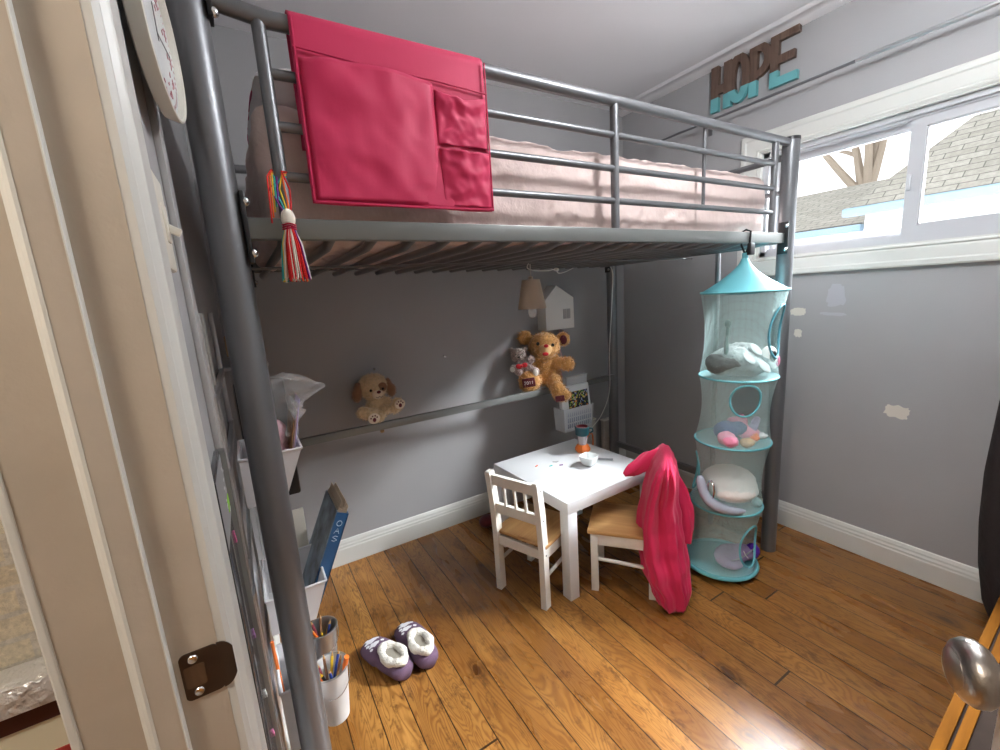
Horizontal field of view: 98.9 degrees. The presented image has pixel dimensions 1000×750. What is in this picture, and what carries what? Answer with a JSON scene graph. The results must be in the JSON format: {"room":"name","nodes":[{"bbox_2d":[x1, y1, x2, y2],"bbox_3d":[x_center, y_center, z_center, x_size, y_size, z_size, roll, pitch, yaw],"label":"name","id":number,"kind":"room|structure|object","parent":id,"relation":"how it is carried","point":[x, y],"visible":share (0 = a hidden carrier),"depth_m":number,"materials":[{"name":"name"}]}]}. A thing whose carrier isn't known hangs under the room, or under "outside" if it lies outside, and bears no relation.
{"room":"bedroom","nodes":[
{"label":"bedroom","id":0,"kind":"room"},
{"bbox_2d":[0,518,42,670],"bbox_3d":[-1.707,0.041,0.922,1.590,2.395,0.120,-10,12,-30],"label":"wall","id":1,"kind":"structure","parent":0,"point":[19,644],"depth_m":1.17,"materials":[{"name":"paint"}]},
{"bbox_2d":[117,0,263,572],"bbox_3d":[-0.545,0.014,0.664,0.125,2.395,2.608,-10,12,-30],"label":"wall","id":2,"kind":"structure","parent":0,"point":[173,131],"depth_m":1.00,"materials":[{"name":"grey paint"}]},
{"bbox_2d":[0,471,83,749],"bbox_3d":[-0.458,0.229,0.425,0.008,2.050,0.022,-10,12,-30],"label":"trim","id":3,"kind":"structure","parent":2,"relation":"attached to","point":[6,514],"depth_m":0.42,"materials":[{"name":"grey paint"}]},
{"bbox_2d":[0,0,192,749],"bbox_3d":[-0.389,0.230,0.449,0.037,2.030,0.012,-10,12,-30],"label":"trim","id":4,"kind":"structure","parent":2,"relation":"attached to","point":[7,187],"depth_m":0.41,"materials":[{"name":"grey paint"}]},
{"bbox_2d":[0,0,240,749],"bbox_3d":[-0.165,0.278,0.066,0.140,2.050,0.945,-10,12,-30],"label":"trim","id":5,"kind":"structure","parent":2,"relation":"attached to","point":[37,469],"depth_m":0.42,"materials":[{"name":"beige paint"}]},
{"bbox_2d":[122,0,186,123],"bbox_3d":[-0.480,-0.474,0.597,0.028,0.213,0.213,-9,12,-24],"label":"wall clock","id":6,"kind":"object","parent":2,"relation":"attached to","point":[149,24],"visible":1,"depth_m":0.59,"materials":[{"name":"beige"}]},
{"bbox_2d":[151,170,181,272],"bbox_3d":[-0.429,-0.196,0.555,0.026,0.118,0.075,-10,12,-30],"label":"light switch","id":7,"kind":"object","parent":2,"relation":"attached to","point":[168,229],"visible":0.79,"depth_m":0.55,"materials":[{"name":"beige plastic"}]},
{"bbox_2d":[79,0,267,749],"bbox_3d":[-0.357,0.169,0.520,0.019,2.120,0.089,-10,12,-30],"label":"trim","id":8,"kind":"structure","parent":2,"relation":"attached to","point":[101,18],"depth_m":0.46,"materials":[{"name":"grey paint"}]},
{"bbox_2d":[178,641,237,700],"bbox_3d":[-0.341,0.345,0.502,0.052,0.060,0.004,-11,13,-33],"label":"strike plate","id":9,"kind":"object","parent":2,"relation":"attached to","point":[205,670],"visible":1,"depth_m":0.50,"materials":[{"name":"brown metal"}]},
{"bbox_2d":[136,54,286,749],"bbox_3d":[-0.700,0.112,1.209,0.125,1.980,0.975,-10,12,-30],"label":"rail","id":10,"kind":"object","parent":2,"relation":"attached to","point":[212,386],"visible":0.66,"depth_m":0.85,"materials":[{"name":"silver metal"}]},
{"bbox_2d":[224,336,228,356],"bbox_3d":[-0.923,-0.114,1.544,0.117,0.077,0.080,-10,12,-30],"label":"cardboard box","id":11,"kind":"object","parent":10,"relation":"on","point":[224,336],"visible":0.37,"depth_m":1.48,"materials":[{"name":"brown"}]},
{"bbox_2d":[233,377,300,494],"bbox_3d":[-0.727,0.206,1.344,0.135,0.390,0.018,-10,12,-30],"label":"clipboard","id":12,"kind":"object","parent":10,"relation":"attached to","point":[277,384],"visible":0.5,"depth_m":1.34,"materials":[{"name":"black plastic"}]},
{"bbox_2d":[237,431,302,508],"bbox_3d":[-0.579,0.232,1.088,0.138,0.124,0.182,-10,12,-30],"label":"storage bin","id":13,"kind":"object","parent":10,"relation":"hanging from","point":[290,456],"visible":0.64,"depth_m":1.02,"materials":[{"name":"white plastic"}]},
{"bbox_2d":[277,420,288,449],"bbox_3d":[-0.544,0.113,1.064,0.189,0.237,0.150,-4,11,0],"label":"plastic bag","id":14,"kind":"object","parent":13,"relation":"in","point":[281,426],"visible":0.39,"depth_m":1.05,"materials":[{"name":"pink plastic"}]},
{"bbox_2d":[286,410,294,448],"bbox_3d":[-0.540,0.169,1.094,0.032,0.137,0.130,-10,12,-30],"label":"notebook","id":15,"kind":"object","parent":13,"relation":"in","point":[290,422],"visible":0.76,"depth_m":1.08,"materials":[{"name":"brown paper"}]},
{"bbox_2d":[291,402,297,447],"bbox_3d":[-0.533,0.158,1.096,0.037,0.156,0.110,-10,12,-30],"label":"notebook","id":16,"kind":"object","parent":13,"relation":"in","point":[294,410],"visible":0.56,"depth_m":1.06,"materials":[{"name":"grey paper"}]},
{"bbox_2d":[294,393,299,447],"bbox_3d":[-0.528,0.145,1.097,0.042,0.181,0.090,-10,12,-30],"label":"notebook","id":17,"kind":"object","parent":13,"relation":"in","point":[296,399],"visible":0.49,"depth_m":1.06,"materials":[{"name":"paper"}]},
{"bbox_2d":[261,544,326,635],"bbox_3d":[-0.572,0.590,1.196,0.148,0.106,0.217,-10,12,-30],"label":"storage bin","id":18,"kind":"object","parent":10,"relation":"hanging from","point":[314,592],"visible":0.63,"depth_m":1.13,"materials":[{"name":"white plastic"}]},
{"bbox_2d":[292,507,308,547],"bbox_3d":[-0.634,0.508,1.287,0.105,0.205,0.006,-10,12,-30],"label":"folder","id":19,"kind":"object","parent":18,"relation":"in","point":[298,514],"visible":0.24,"depth_m":1.29,"materials":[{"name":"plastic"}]},
{"bbox_2d":[303,482,348,603],"bbox_3d":[-0.523,0.489,1.264,0.143,0.281,0.170,-10,12,-30],"label":"book","id":20,"kind":"object","parent":18,"relation":"in","point":[333,514],"visible":0.9,"depth_m":1.22,"materials":[{"name":"blue paper"}]},
{"bbox_2d":[275,643,319,749],"bbox_3d":[-0.512,0.809,1.100,0.090,0.178,0.177,-10,12,-30],"label":"storage bin","id":21,"kind":"object","parent":10,"relation":"hanging from","point":[286,698],"visible":0.38,"depth_m":1.02,"materials":[{"name":"white plastic"}]},
{"bbox_2d":[211,448,282,749],"bbox_3d":[-0.414,0.530,0.739,0.016,0.798,0.188,-10,12,-30],"label":"board","id":22,"kind":"object","parent":2,"relation":"attached to","point":[219,465],"visible":0.85,"depth_m":0.74,"materials":[{"name":"black plastic"}]},
{"bbox_2d":[273,634,290,749],"bbox_3d":[-0.701,1.044,1.384,0.017,0.128,1.488,-10,12,-30],"label":"baseboard","id":23,"kind":"structure","parent":2,"relation":"attached to","point":[276,637],"depth_m":1.24,"materials":[{"name":"grey paint"}]},
{"bbox_2d":[941,636,999,749],"bbox_3d":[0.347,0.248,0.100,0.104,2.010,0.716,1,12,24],"label":"door knob","id":24,"kind":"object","parent":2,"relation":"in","point":[972,671],"depth_m":0.39,"materials":[{"name":"grey metal"}]},
{"bbox_2d":[270,641,284,691],"bbox_3d":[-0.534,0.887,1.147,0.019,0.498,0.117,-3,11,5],"label":"pencil","id":25,"kind":"object","parent":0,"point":[271,642],"visible":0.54,"depth_m":1.05,"materials":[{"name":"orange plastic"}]},
{"bbox_2d":[183,24,625,558],"bbox_3d":[-0.170,-0.349,2.452,2.679,2.395,0.120,-10,12,-30],"label":"wall","id":26,"kind":"structure","parent":0,"point":[322,334],"depth_m":2.28,"materials":[{"name":"grey paint"}]},
{"bbox_2d":[332,448,625,568],"bbox_3d":[-0.072,0.773,2.598,2.384,0.128,0.017,-10,12,-30],"label":"baseboard","id":27,"kind":"structure","parent":26,"relation":"attached to","point":[371,542],"depth_m":2.35,"materials":[{"name":"white paint"}]},
{"bbox_2d":[537,286,573,330],"bbox_3d":[0.342,-0.416,2.633,0.217,0.263,0.086,-10,12,-30],"label":"lamp","id":28,"kind":"object","parent":26,"relation":"attached to","point":[558,313],"visible":0.98,"depth_m":2.59,"materials":[{"name":"white"}]},
{"bbox_2d":[214,0,813,110],"bbox_3d":[0.449,-1.391,1.075,2.684,0.080,2.828,-10,12,-30],"label":"ceiling","id":29,"kind":"structure","parent":0,"point":[624,48],"depth_m":1.83,"materials":[{"name":"white paint"}]},
{"bbox_2d":[279,484,988,749],"bbox_3d":[0.206,1.207,0.687,4.269,0.050,3.888,-10,12,-30],"label":"floor","id":30,"kind":"structure","parent":0,"point":[828,646],"depth_m":1.53,"materials":[{"name":"brown wood"}]},
{"bbox_2d":[0,656,70,749],"bbox_3d":[-1.391,1.000,1.111,0.730,0.365,0.110,-10,12,-30],"label":"picture","id":31,"kind":"object","parent":30,"relation":"on","point":[42,727],"depth_m":1.16,"materials":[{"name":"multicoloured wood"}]},
{"bbox_2d":[55,743,70,749],"bbox_3d":[-1.357,1.126,1.160,0.500,0.095,0.005,-10,12,-30],"label":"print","id":32,"kind":"object","parent":31,"relation":"attached to","point":[60,746],"depth_m":1.22,"materials":[{"name":"red"}]},
{"bbox_2d":[360,636,412,680],"bbox_3d":[-0.420,1.014,1.563,0.243,0.083,0.112,5,14,38],"label":"slipper","id":33,"kind":"object","parent":30,"relation":"on","point":[390,657],"visible":1,"depth_m":1.52,"materials":[{"name":"purple fabric"}]},
{"bbox_2d":[394,621,437,668],"bbox_3d":[-0.322,0.997,1.620,0.112,0.083,0.244,-12,13,-36],"label":"slipper","id":34,"kind":"object","parent":30,"relation":"on","point":[419,642],"visible":0.98,"depth_m":1.57,"materials":[{"name":"purple fabric"}]},
{"bbox_2d":[165,0,800,749],"bbox_3d":[0.118,-0.047,1.812,2.085,2.002,1.065,-10,12,-30],"label":"bed","id":35,"kind":"object","parent":30,"relation":"on","point":[230,233],"visible":0.92,"depth_m":1.02,"materials":[{"name":"grey painted metal"}]},
{"bbox_2d":[266,169,311,282],"bbox_3d":[-0.414,-0.290,0.833,0.076,0.216,0.054,7,15,44],"label":"tassel","id":36,"kind":"object","parent":35,"relation":"hanging from","point":[295,267],"visible":1,"depth_m":0.82,"materials":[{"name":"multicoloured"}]},
{"bbox_2d":[312,616,338,658],"bbox_3d":[-0.524,0.802,1.274,0.091,0.120,0.092,-10,12,-30],"label":"bucket","id":37,"kind":"object","parent":35,"relation":"hanging from","point":[327,643],"visible":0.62,"depth_m":1.25,"materials":[{"name":"silver metal"}]},
{"bbox_2d":[311,622,318,636],"bbox_3d":[-0.533,0.791,1.267,0.048,0.126,0.007,0,11,21],"label":"pencil","id":38,"kind":"object","parent":37,"relation":"in","point":[312,624],"visible":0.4,"depth_m":1.26,"materials":[{"name":"red"}]},
{"bbox_2d":[319,615,321,636],"bbox_3d":[-0.534,0.788,1.276,0.007,0.128,0.048,-5,11,-8],"label":"pencil","id":39,"kind":"object","parent":37,"relation":"in","point":[320,618],"visible":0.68,"depth_m":1.28,"materials":[{"name":"brown wood"}]},
{"bbox_2d":[317,651,349,726],"bbox_3d":[-0.455,0.860,1.165,0.101,0.158,0.103,-10,12,-30],"label":"bucket","id":40,"kind":"object","parent":35,"relation":"hanging from","point":[335,691],"visible":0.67,"depth_m":1.14,"materials":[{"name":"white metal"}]},
{"bbox_2d":[323,654,328,679],"bbox_3d":[-0.467,0.848,1.165,0.007,0.162,0.053,-10,12,-28],"label":"pencil","id":41,"kind":"object","parent":40,"relation":"in","point":[324,659],"visible":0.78,"depth_m":1.17,"materials":[{"name":"brown wood"}]},
{"bbox_2d":[330,651,332,675],"bbox_3d":[-0.463,0.847,1.171,0.007,0.162,0.053,-2,11,11],"label":"pencil","id":42,"kind":"object","parent":40,"relation":"in","point":[331,662],"visible":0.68,"depth_m":1.18,"materials":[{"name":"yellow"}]},
{"bbox_2d":[333,649,338,677],"bbox_3d":[-0.457,0.840,1.173,0.053,0.174,0.007,-12,14,-38],"label":"pencil","id":43,"kind":"object","parent":40,"relation":"in","point":[337,655],"visible":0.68,"depth_m":1.17,"materials":[{"name":"blue wood"}]},
{"bbox_2d":[336,655,341,675],"bbox_3d":[-0.449,0.841,1.171,0.053,0.173,0.007,-3,11,1],"label":"pencil","id":44,"kind":"object","parent":40,"relation":"in","point":[340,657],"visible":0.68,"depth_m":1.16,"materials":[{"name":"brown wood"}]},
{"bbox_2d":[342,654,348,670],"bbox_3d":[-0.426,0.830,1.164,0.052,0.156,0.014,-2,11,7],"label":"marker","id":45,"kind":"object","parent":40,"relation":"in","point":[346,657],"visible":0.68,"depth_m":1.15,"materials":[{"name":"orange plastic"}]},
{"bbox_2d":[351,372,404,423],"bbox_3d":[-0.583,0.104,2.020,0.244,0.236,0.178,-10,12,-30],"label":"puppy","id":46,"kind":"object","parent":35,"relation":"on","point":[371,387],"visible":1,"depth_m":1.99},
{"bbox_2d":[285,10,493,211],"bbox_3d":[-0.211,-0.544,0.932,0.418,0.350,0.074,-10,12,-30],"label":"organizer","id":47,"kind":"object","parent":35,"relation":"hanging from","point":[386,120],"visible":1,"depth_m":0.90,"materials":[{"name":"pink fabric"}]},
{"bbox_2d":[245,105,764,271],"bbox_3d":[0.086,-0.611,1.715,1.901,0.284,0.922,-10,12,-30],"label":"mattress","id":48,"kind":"object","parent":35,"relation":"on","point":[506,174],"visible":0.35,"depth_m":1.24,"materials":[{"name":"pink fabric"}]},
{"bbox_2d":[247,69,296,146],"bbox_3d":[-0.514,-0.661,1.145,0.280,0.109,0.520,-10,12,-30],"label":"pillow","id":49,"kind":"object","parent":48,"relation":"on","point":[285,95],"visible":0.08,"depth_m":0.92,"materials":[{"name":"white fabric"}]},
{"bbox_2d":[518,264,545,317],"bbox_3d":[0.138,-0.377,1.894,0.128,0.244,0.128,-10,12,-30],"label":"pendant lamp","id":50,"kind":"object","parent":35,"relation":"hanging from","point":[531,298],"visible":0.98,"depth_m":1.86,"materials":[{"name":"beige"}]},
{"bbox_2d":[517,329,576,402],"bbox_3d":[0.269,-0.056,2.492,0.356,0.424,0.254,-2,11,7],"label":"teddy bear","id":51,"kind":"object","parent":35,"relation":"on","point":[545,347],"visible":0.94,"depth_m":2.46},
{"bbox_2d":[508,346,540,375],"bbox_3d":[0.140,-0.075,2.460,0.191,0.188,0.127,-2,11,8],"label":"bear","id":52,"kind":"object","parent":51,"relation":"on","point":[523,362],"visible":0.97,"depth_m":2.44},
{"bbox_2d":[527,264,612,437],"bbox_3d":[0.368,-0.045,2.380,0.192,1.119,0.980,4,13,35],"label":"cable","id":53,"kind":"object","parent":35,"relation":"hanging from","point":[554,269],"visible":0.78,"depth_m":2.65,"materials":[{"name":"white plastic"}]},
{"bbox_2d":[553,402,593,432],"bbox_3d":[0.436,0.182,2.549,0.250,0.264,0.136,-10,12,-30],"label":"caddy","id":54,"kind":"object","parent":35,"relation":"hanging from","point":[566,421],"visible":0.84,"depth_m":2.49,"materials":[{"name":"white plastic"}]},
{"bbox_2d":[559,382,589,409],"bbox_3d":[0.437,0.135,2.513,0.215,0.156,0.049,-10,12,-30],"label":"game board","id":55,"kind":"object","parent":54,"relation":"in","point":[580,396],"visible":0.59,"depth_m":2.50,"materials":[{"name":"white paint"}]},
{"bbox_2d":[568,389,588,408],"bbox_3d":[0.459,0.138,2.507,0.150,0.094,0.012,-10,12,-30],"label":"picture","id":56,"kind":"object","parent":55,"relation":"attached to","point":[580,397],"depth_m":2.51},
{"bbox_2d":[564,373,586,385],"bbox_3d":[0.456,0.077,2.563,0.166,0.157,0.026,-10,12,-30],"label":"clear box","id":57,"kind":"object","parent":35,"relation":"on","point":[578,378],"visible":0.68,"depth_m":2.54,"materials":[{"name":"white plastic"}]},
{"bbox_2d":[687,229,790,581],"bbox_3d":[1.000,0.141,1.843,0.364,1.460,0.351,-10,12,-30],"label":"organizer","id":58,"kind":"object","parent":35,"relation":"hanging from","point":[745,279],"visible":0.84,"depth_m":1.80,"materials":[{"name":"teal fabric"}]},
{"bbox_2d":[696,475,745,514],"bbox_3d":[0.931,0.513,1.810,0.192,0.148,0.064,3,13,33],"label":"stuffed toy","id":59,"kind":"object","parent":58,"relation":"on","point":[703,488],"visible":1,"depth_m":1.81,"materials":[{"name":"fabric"}]},
{"bbox_2d":[717,431,738,447],"bbox_3d":[0.949,0.269,1.785,0.070,0.061,0.089,-3,11,5],"label":"plush","id":60,"kind":"object","parent":58,"relation":"on","point":[729,441],"visible":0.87,"depth_m":1.76,"materials":[{"name":"pink fabric"}]},
{"bbox_2d":[713,420,746,436],"bbox_3d":[0.995,0.238,1.855,0.140,0.083,0.098,-7,11,-19],"label":"knit hat","id":61,"kind":"object","parent":58,"relation":"on","point":[737,429],"visible":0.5,"depth_m":1.82,"materials":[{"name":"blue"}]},
{"bbox_2d":[702,464,758,502],"bbox_3d":[1.020,0.483,1.898,0.246,0.146,0.237,-10,12,-30],"label":"cushion","id":62,"kind":"object","parent":58,"relation":"on","point":[735,496],"visible":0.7,"depth_m":1.82,"materials":[{"name":"white fabric"}]},
{"bbox_2d":[714,543,752,569],"bbox_3d":[1.048,0.798,1.929,0.186,0.089,0.144,-10,12,-30],"label":"pouch","id":63,"kind":"object","parent":58,"relation":"on","point":[746,552],"visible":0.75,"depth_m":1.90,"materials":[{"name":"purple fabric"}]},
{"bbox_2d":[705,320,776,377],"bbox_3d":[0.989,-0.113,1.759,0.273,0.243,0.235,-10,12,-30],"label":"elephant","id":64,"kind":"object","parent":58,"relation":"on","point":[717,364],"visible":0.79,"depth_m":1.72},
{"bbox_2d":[727,414,759,437],"bbox_3d":[1.066,0.227,1.869,0.090,0.099,0.134,-10,12,-30],"label":"dress","id":65,"kind":"object","parent":58,"relation":"on","point":[732,417],"visible":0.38,"depth_m":1.86,"materials":[{"name":"pink fabric"}]},
{"bbox_2d":[749,416,759,430],"bbox_3d":[1.090,0.212,1.831,0.047,0.068,0.037,-10,12,-30],"label":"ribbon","id":66,"kind":"object","parent":65,"relation":"on","point":[756,424],"visible":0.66,"depth_m":1.82,"materials":[{"name":"purple fabric"}]},
{"bbox_2d":[740,438,755,447],"bbox_3d":[1.024,0.279,1.770,0.072,0.036,0.053,-10,12,-30],"label":"plush","id":67,"kind":"object","parent":58,"relation":"on","point":[742,441],"visible":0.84,"depth_m":1.75,"materials":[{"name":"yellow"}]},
{"bbox_2d":[747,543,759,557],"bbox_3d":[1.140,0.793,1.932,0.056,0.069,0.059,-6,11,-12],"label":"cloth","id":68,"kind":"object","parent":58,"relation":"on","point":[750,545],"visible":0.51,"depth_m":1.91,"materials":[{"name":"purple fabric"}]},
{"bbox_2d":[750,433,759,440],"bbox_3d":[1.076,0.263,1.800,0.055,0.035,0.034,-10,12,-30],"label":"toy","id":69,"kind":"object","parent":58,"relation":"on","point":[753,435],"visible":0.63,"depth_m":1.79,"materials":[{"name":"fabric"}]},
{"bbox_2d":[751,498,761,506],"bbox_3d":[1.113,0.551,1.854,0.040,0.041,0.038,-10,12,-30],"label":"ball","id":70,"kind":"object","parent":58,"relation":"on","point":[752,501],"visible":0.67,"depth_m":1.84,"materials":[{"name":"teal plastic"}]},
{"bbox_2d":[759,432,767,438],"bbox_3d":[1.122,0.262,1.858,0.067,0.026,0.069,-10,12,-30],"label":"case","id":71,"kind":"object","parent":58,"relation":"on","point":[760,433],"visible":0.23,"depth_m":1.83,"materials":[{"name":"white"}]},
{"bbox_2d":[762,346,779,366],"bbox_3d":[1.103,-0.073,1.752,0.073,0.090,0.069,-10,12,-30],"label":"penguin","id":72,"kind":"object","parent":58,"relation":"on","point":[774,350],"visible":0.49,"depth_m":1.73,"materials":[{"name":"white fabric"}]},
{"bbox_2d":[479,514,491,527],"bbox_3d":[-0.072,0.832,2.441,0.099,0.070,0.079,-10,12,-30],"label":"ball","id":73,"kind":"object","parent":30,"relation":"on","point":[485,521],"visible":0.83,"depth_m":2.41,"materials":[{"name":"red fabric"}]},
{"bbox_2d":[484,469,577,610],"bbox_3d":[0.151,0.665,1.898,0.270,0.570,0.312,5,14,38],"label":"child chair","id":74,"kind":"object","parent":30,"relation":"on","point":[534,524],"visible":0.77,"depth_m":1.80,"materials":[{"name":"white paint"}]},
{"bbox_2d":[494,439,645,600],"bbox_3d":[0.367,0.665,2.147,0.555,0.450,0.555,-11,13,-32],"label":"side table","id":75,"kind":"object","parent":30,"relation":"on","point":[571,487],"visible":0.66,"depth_m":1.95,"materials":[{"name":"white paint"}]},
{"bbox_2d":[575,424,592,452],"bbox_3d":[0.443,0.337,2.269,0.082,0.138,0.083,4,13,36],"label":"cup","id":76,"kind":"object","parent":75,"relation":"on","point":[581,430],"visible":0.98,"depth_m":2.25,"materials":[{"name":"orange plastic"}]},
{"bbox_2d":[585,433,593,444],"bbox_3d":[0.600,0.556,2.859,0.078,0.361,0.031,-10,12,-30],"label":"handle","id":77,"kind":"object","parent":76,"relation":"attached to","point":[589,433],"visible":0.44,"depth_m":2.84,"materials":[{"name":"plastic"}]},
{"bbox_2d":[579,452,598,466],"bbox_3d":[0.436,0.416,2.093,0.080,0.048,0.080,6,14,41],"label":"square bowl","id":78,"kind":"object","parent":75,"relation":"on","point":[590,459],"visible":1,"depth_m":2.08,"materials":[{"name":"white ceramic"}]},
{"bbox_2d":[598,458,612,459],"bbox_3d":[0.515,0.420,2.143,0.099,0.010,0.010,-1,11,16],"label":"pen","id":79,"kind":"object","parent":75,"relation":"on","point":[598,458],"visible":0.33,"depth_m":2.14,"materials":[{"name":"grey plastic"}]},
{"bbox_2d":[584,417,595,445],"bbox_3d":[0.615,0.509,2.913,0.091,0.438,0.036,-10,12,-30],"label":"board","id":80,"kind":"object","parent":30,"relation":"on","point":[589,439],"visible":0.19,"depth_m":2.88,"materials":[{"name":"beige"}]},
{"bbox_2d":[600,417,609,450],"bbox_3d":[0.748,0.500,2.993,0.081,0.408,0.036,-10,12,-30],"label":"board","id":81,"kind":"object","parent":30,"relation":"on","point":[605,421],"visible":0.52,"depth_m":2.96,"materials":[{"name":"beige"}]},
{"bbox_2d":[587,502,655,599],"bbox_3d":[0.561,0.638,1.898,0.312,0.570,0.270,0,11,19],"label":"child chair","id":82,"kind":"object","parent":30,"relation":"on","point":[610,524],"visible":0.6,"depth_m":1.84,"materials":[{"name":"white paint"}]},
{"bbox_2d":[623,443,693,613],"bbox_3d":[0.699,0.618,1.809,0.330,0.596,0.319,-10,12,-30],"label":"jacket","id":83,"kind":"object","parent":82,"relation":"hanging from","point":[665,509],"visible":0.97,"depth_m":1.70,"materials":[{"name":"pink fabric"}]},
{"bbox_2d":[623,448,658,476],"bbox_3d":[0.613,0.379,1.845,0.178,0.106,0.065,-7,11,-18],"label":"sleeve","id":84,"kind":"object","parent":83,"relation":"attached to","point":[644,462],"depth_m":1.82,"materials":[{"name":"pink fabric"}]},
{"bbox_2d":[928,596,999,749],"bbox_3d":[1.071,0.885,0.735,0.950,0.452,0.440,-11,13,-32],"label":"door","id":85,"kind":"structure","parent":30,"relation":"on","point":[962,726],"depth_m":0.81,"materials":[{"name":"orange wood"}]},
{"bbox_2d":[978,401,999,617],"bbox_3d":[1.826,0.414,1.315,0.235,1.057,0.465,-10,12,-30],"label":"coat","id":86,"kind":"object","parent":30,"relation":"on","point":[989,514],"visible":0.95,"depth_m":1.46,"materials":[{"name":"black fabric"}]},
{"bbox_2d":[622,0,999,568],"bbox_3d":[1.610,-0.367,1.926,0.161,2.395,2.608,-10,12,-30],"label":"wall","id":87,"kind":"structure","parent":0,"point":[892,391],"depth_m":1.88,"materials":[{"name":"grey paint"}]},
{"bbox_2d":[618,0,852,116],"bbox_3d":[1.419,-1.510,1.639,0.110,0.022,2.608,-10,12,-30],"label":"trim","id":88,"kind":"structure","parent":87,"relation":"attached to","point":[815,9],"depth_m":2.05,"materials":[{"name":"white paint"}]},
{"bbox_2d":[710,23,801,114],"bbox_3d":[1.221,-1.466,2.072,0.026,0.222,0.415,-10,12,-30],"label":"sign","id":89,"kind":"object","parent":87,"relation":"attached to","point":[773,58],"visible":1,"depth_m":2.06,"materials":[{"name":"brown wood"}]},
{"bbox_2d":[626,450,982,603],"bbox_3d":[1.608,0.758,2.092,0.017,0.128,2.608,-10,12,-30],"label":"baseboard","id":90,"kind":"structure","parent":87,"relation":"attached to","point":[962,579],"depth_m":1.91,"materials":[{"name":"white paint"}]},
{"bbox_2d":[661,0,999,140],"bbox_3d":[1.479,-1.220,1.643,0.092,0.070,2.100,-10,12,-30],"label":"curtain rod","id":91,"kind":"object","parent":87,"relation":"attached to","point":[997,2],"visible":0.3,"depth_m":1.62,"materials":[{"name":"grey"}]},
{"bbox_2d":[737,51,999,275],"bbox_3d":[1.604,-0.766,1.636,0.021,0.683,1.385,-10,12,-30],"label":"trim","id":92,"kind":"structure","parent":87,"relation":"attached to","point":[984,70],"depth_m":1.70,"materials":[{"name":"grey paint"}]},
{"bbox_2d":[759,84,999,257],"bbox_3d":[1.677,-0.779,1.679,0.110,0.503,1.205,-10,12,-30],"label":"window","id":93,"kind":"structure","parent":87,"relation":"in","point":[918,122],"depth_m":1.70,"materials":[{"name":"grey plastic"}]},
{"label":"outside","id":94,"kind":"structure","parent":0,"visible":0},
{"bbox_3d":[9.300,1.518,7.069,17.531,0.200,24.000,-10,12,-30],"label":"ground","id":95,"kind":"structure","parent":94,"visible":0},
{"bbox_2d":[795,179,887,240],"bbox_3d":[5.146,-0.932,8.063,2.110,4.773,3.200,-10,12,-30],"label":"garage","id":96,"kind":"structure","parent":95,"relation":"on","point":[818,215],"depth_m":6.89,"materials":[{"name":"brick"}]},
{"bbox_2d":[822,139,886,186],"bbox_3d":[7.874,-4.388,10.498,4.100,10.298,5.034,-10,12,-30],"label":"bare tree","id":97,"kind":"object","parent":95,"relation":"on","point":[874,152],"visible":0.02,"depth_m":9.97,"materials":[{"name":"beige plant"}]},
{"bbox_2d":[842,109,999,232],"bbox_3d":[7.544,-0.881,3.050,2.820,6.223,7.620,-10,12,-30],"label":"house","id":98,"kind":"structure","parent":95,"relation":"on","point":[962,179],"depth_m":4.88,"materials":[{"name":"brick"}]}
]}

